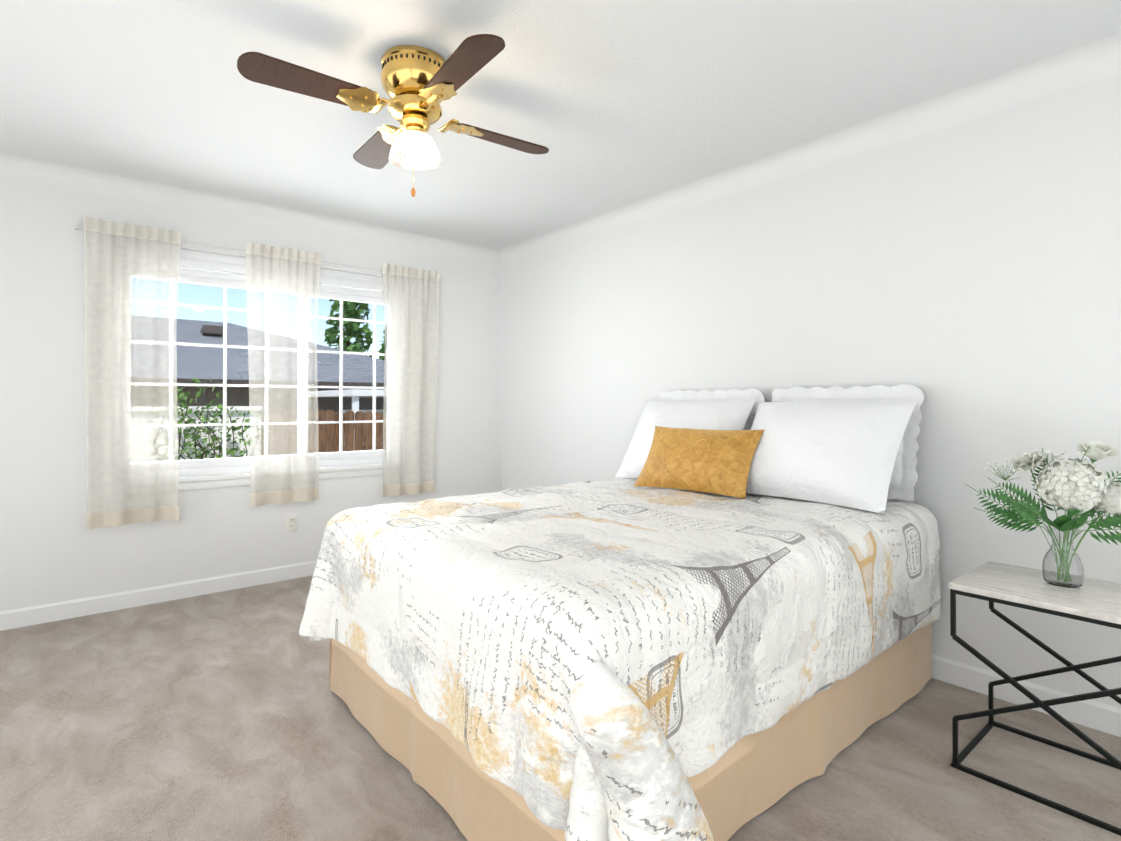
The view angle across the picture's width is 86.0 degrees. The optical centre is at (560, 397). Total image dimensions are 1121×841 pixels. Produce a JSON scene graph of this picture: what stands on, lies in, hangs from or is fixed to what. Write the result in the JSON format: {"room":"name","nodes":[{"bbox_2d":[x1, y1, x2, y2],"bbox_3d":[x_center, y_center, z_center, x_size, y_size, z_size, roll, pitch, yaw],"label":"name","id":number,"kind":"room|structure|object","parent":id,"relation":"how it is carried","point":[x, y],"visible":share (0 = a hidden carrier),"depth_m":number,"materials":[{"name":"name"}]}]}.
{"room":"bedroom","nodes":[
{"label":"bedroom","id":0,"kind":"room"},
{"bbox_2d":[0,178,501,611],"bbox_3d":[-2.107,-0.010,3.873,4.050,2.440,0.160,0,-1,-40],"label":"wall","id":1,"kind":"structure","parent":0,"point":[53,549],"depth_m":3.46,"materials":[{"name":"white paint"}]},
{"bbox_2d":[0,560,316,630],"bbox_3d":[-2.051,1.162,3.795,4.050,0.095,0.014,0,-1,-40],"label":"baseboard","id":2,"kind":"structure","parent":1,"relation":"attached to","point":[33,615],"depth_m":3.49,"materials":[{"name":"white wood"}]},
{"bbox_2d":[106,239,406,495],"bbox_3d":[-1.893,-0.166,4.008,1.810,1.465,0.137,0,-1,-40],"label":"window","id":3,"kind":"structure","parent":1,"relation":"in","point":[212,269],"depth_m":3.89,"materials":[{"name":"white plastic"}]},
{"bbox_2d":[74,225,440,280],"bbox_3d":[-1.806,-0.924,4.004,2.230,0.016,0.036,0,-1,-40],"label":"curtain rod","id":4,"kind":"object","parent":1,"relation":"attached to","point":[76,227],"visible":0.46,"depth_m":3.78,"materials":[{"name":"white metal"}]},
{"bbox_2d":[84,216,181,529],"bbox_3d":[-2.423,-0.130,3.414,0.455,1.700,0.081,0,-1,-40],"label":"curtain","id":5,"kind":"object","parent":4,"relation":"hanging from","point":[123,517],"visible":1,"depth_m":3.43,"materials":[{"name":"white fabric"}]},
{"bbox_2d":[246,242,321,506],"bbox_3d":[-1.803,-0.141,3.931,0.460,1.667,0.079,0,-1,-40],"label":"curtain","id":6,"kind":"object","parent":4,"relation":"hanging from","point":[283,496],"visible":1,"depth_m":3.91,"materials":[{"name":"white fabric"}]},
{"bbox_2d":[382,263,439,496],"bbox_3d":[-1.120,-0.121,4.501,0.460,1.696,0.080,0,-1,-40],"label":"curtain","id":7,"kind":"object","parent":4,"relation":"hanging from","point":[403,488],"visible":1,"depth_m":4.49,"materials":[{"name":"white fabric"}]},
{"bbox_2d":[286,514,296,531],"bbox_3d":[-1.795,0.841,4.014,0.070,0.114,0.010,0,-1,-40],"label":"outlet","id":8,"kind":"object","parent":1,"relation":"attached to","point":[291,523],"visible":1,"depth_m":4.01,"materials":[{"name":"white plastic"}]},
{"bbox_2d":[0,575,1120,840],"bbox_3d":[-0.528,1.252,1.962,4.370,0.120,5.100,0,-1,-40],"label":"floor","id":9,"kind":"structure","parent":0,"point":[224,715],"depth_m":1.99,"materials":[{"name":"carpet"}]},
{"bbox_2d":[299,478,940,840],"bbox_3d":[0.302,0.817,2.393,2.137,0.758,2.038,0,-1,-40],"label":"bed","id":10,"kind":"object","parent":9,"relation":"on","point":[624,659],"visible":0.98,"depth_m":1.68,"materials":[{"name":"white fabric"}]},
{"bbox_2d":[615,399,755,477],"bbox_3d":[0.648,0.227,3.257,0.732,0.524,0.215,-1,-33,49],"label":"satin pillow","id":11,"kind":"object","parent":10,"relation":"on","point":[721,415],"visible":0.58,"depth_m":3.26,"materials":[{"name":"white fabric"}]},
{"bbox_2d":[634,426,764,498],"bbox_3d":[0.652,0.295,2.911,0.600,0.360,0.144,0,-35,42],"label":"pillow","id":12,"kind":"object","parent":10,"relation":"on","point":[711,461],"visible":1,"depth_m":2.82,"materials":[{"name":"fabric"}]},
{"bbox_2d":[659,388,764,429],"bbox_3d":[0.795,0.202,3.380,0.109,0.510,0.720,16,-10,-39],"label":"pillow sham","id":13,"kind":"object","parent":10,"relation":"on","point":[729,394],"visible":0.12,"depth_m":3.34,"materials":[{"name":"white fabric"}]},
{"bbox_2d":[746,401,916,513],"bbox_3d":[1.110,0.224,2.662,0.234,0.524,0.740,42,-25,-30],"label":"satin pillow","id":14,"kind":"object","parent":10,"relation":"on","point":[841,453],"visible":0.83,"depth_m":2.51,"materials":[{"name":"white fabric"}]},
{"bbox_2d":[771,384,924,500],"bbox_3d":[1.278,0.193,2.799,0.114,0.510,0.720,16,-10,-38],"label":"pillow sham","id":15,"kind":"object","parent":10,"relation":"on","point":[904,478],"visible":0.17,"depth_m":2.60,"materials":[{"name":"white fabric"}]},
{"bbox_2d":[948,561,1120,835],"bbox_3d":[1.568,0.895,1.893,0.418,0.592,0.478,0,-1,-40],"label":"side table","id":16,"kind":"object","parent":9,"relation":"on","point":[1095,601],"visible":1,"depth_m":1.87,"materials":[{"name":"metal"}]},
{"bbox_2d":[966,441,1120,588],"bbox_3d":[1.579,0.369,1.886,0.227,0.460,0.494,0,-1,-40],"label":"glass vase","id":17,"kind":"object","parent":16,"relation":"on","point":[1075,487],"visible":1,"depth_m":1.88,"materials":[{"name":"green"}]},
{"bbox_2d":[0,0,1120,249],"bbox_3d":[-0.528,-1.308,1.986,4.370,0.120,5.100,0,-1,-40],"label":"ceiling","id":18,"kind":"structure","parent":0,"point":[612,104],"depth_m":2.42,"materials":[{"name":"white paint"}]},
{"bbox_2d":[0,153,501,265],"bbox_3d":[-2.023,-1.181,3.784,4.050,0.100,0.100,0,-1,-40],"label":"cove","id":19,"kind":"object","parent":18,"relation":"attached to","point":[28,170],"visible":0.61,"depth_m":3.74,"materials":[{"name":"white paint"}]},
{"bbox_2d":[237,34,548,196],"bbox_3d":[-0.543,-0.985,2.243,0.879,0.522,0.879,0,-1,9],"label":"ceiling fan","id":20,"kind":"object","parent":18,"relation":"hanging from","point":[420,84],"visible":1,"depth_m":2.14,"materials":[{"name":"brown wood"}]},
{"bbox_2d":[499,33,1120,264],"bbox_3d":[0.991,-1.186,3.247,0.100,0.100,4.780,0,-1,-40],"label":"cove","id":21,"kind":"object","parent":18,"relation":"attached to","point":[1082,65],"visible":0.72,"depth_m":2.75,"materials":[{"name":"white paint"}]},
{"bbox_2d":[502,74,1120,708],"bbox_3d":[1.091,-0.015,3.319,0.160,2.440,5.100,0,-1,-40],"label":"wall","id":22,"kind":"structure","parent":0,"point":[966,278],"depth_m":2.61,"materials":[{"name":"white paint"}]},
{"bbox_2d":[932,654,1120,736],"bbox_3d":[1.024,1.157,3.252,0.014,0.095,4.780,0,-1,-40],"label":"baseboard","id":23,"kind":"structure","parent":22,"relation":"attached to","point":[1102,717],"depth_m":2.31,"materials":[{"name":"white wood"}]},
{"label":"outside","id":24,"kind":"structure","parent":0,"visible":0},
{"bbox_3d":[-26.121,2.211,35.907,120.000,0.300,79.839,0,-1,-40],"label":"ground","id":25,"kind":"structure","parent":24,"visible":0},
{"bbox_2d":[130,406,262,462],"bbox_3d":[-6.905,0.931,5.037,8.070,1.680,0.280,0,-1,-40],"label":"wall","id":26,"kind":"structure","parent":25,"relation":"on","point":[234,416],"depth_m":7.08,"materials":[{"name":"white paint"}]},
{"bbox_2d":[144,376,272,461],"bbox_3d":[-4.017,0.831,6.944,1.329,2.173,0.495,0,-1,-40],"label":"bush","id":27,"kind":"object","parent":25,"relation":"on","point":[207,431],"depth_m":6.88,"materials":[{"name":"green plant"}]},
{"bbox_2d":[130,315,386,421],"bbox_3d":[-14.155,-0.185,14.035,22.410,4.080,11.010,0,-1,-40],"label":"neighbor house","id":28,"kind":"structure","parent":25,"relation":"on","point":[195,358],"depth_m":14.46,"materials":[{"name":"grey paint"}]},
{"bbox_2d":[261,409,386,455],"bbox_3d":[-1.496,1.015,11.101,8.044,1.626,0.110,0,-1,-40],"label":"fence","id":29,"kind":"object","parent":25,"relation":"on","point":[327,433],"depth_m":9.37,"materials":[{"name":"brown wood"}]},
{"bbox_2d":[308,389,386,435],"bbox_3d":[-2.908,0.867,13.628,4.800,1.970,3.000,0,-1,-40],"label":"patio cover","id":30,"kind":"object","parent":25,"relation":"on","point":[357,394],"depth_m":11.20,"materials":[{"name":"white"}]},
{"bbox_2d":[324,299,372,357],"bbox_3d":[-10.755,-2.876,30.510,2.502,9.771,2.475,0,-1,-40],"label":"poplar","id":31,"kind":"object","parent":25,"relation":"on","point":[351,310],"depth_m":30.06,"materials":[{"name":"green plant"}]},
{"bbox_2d":[377,324,386,360],"bbox_3d":[-9.151,-2.094,33.670,2.170,8.268,2.210,0,-1,-40],"label":"poplar","id":32,"kind":"object","parent":25,"relation":"on","point":[382,349],"depth_m":33.31,"materials":[{"name":"green plant"}]}
]}

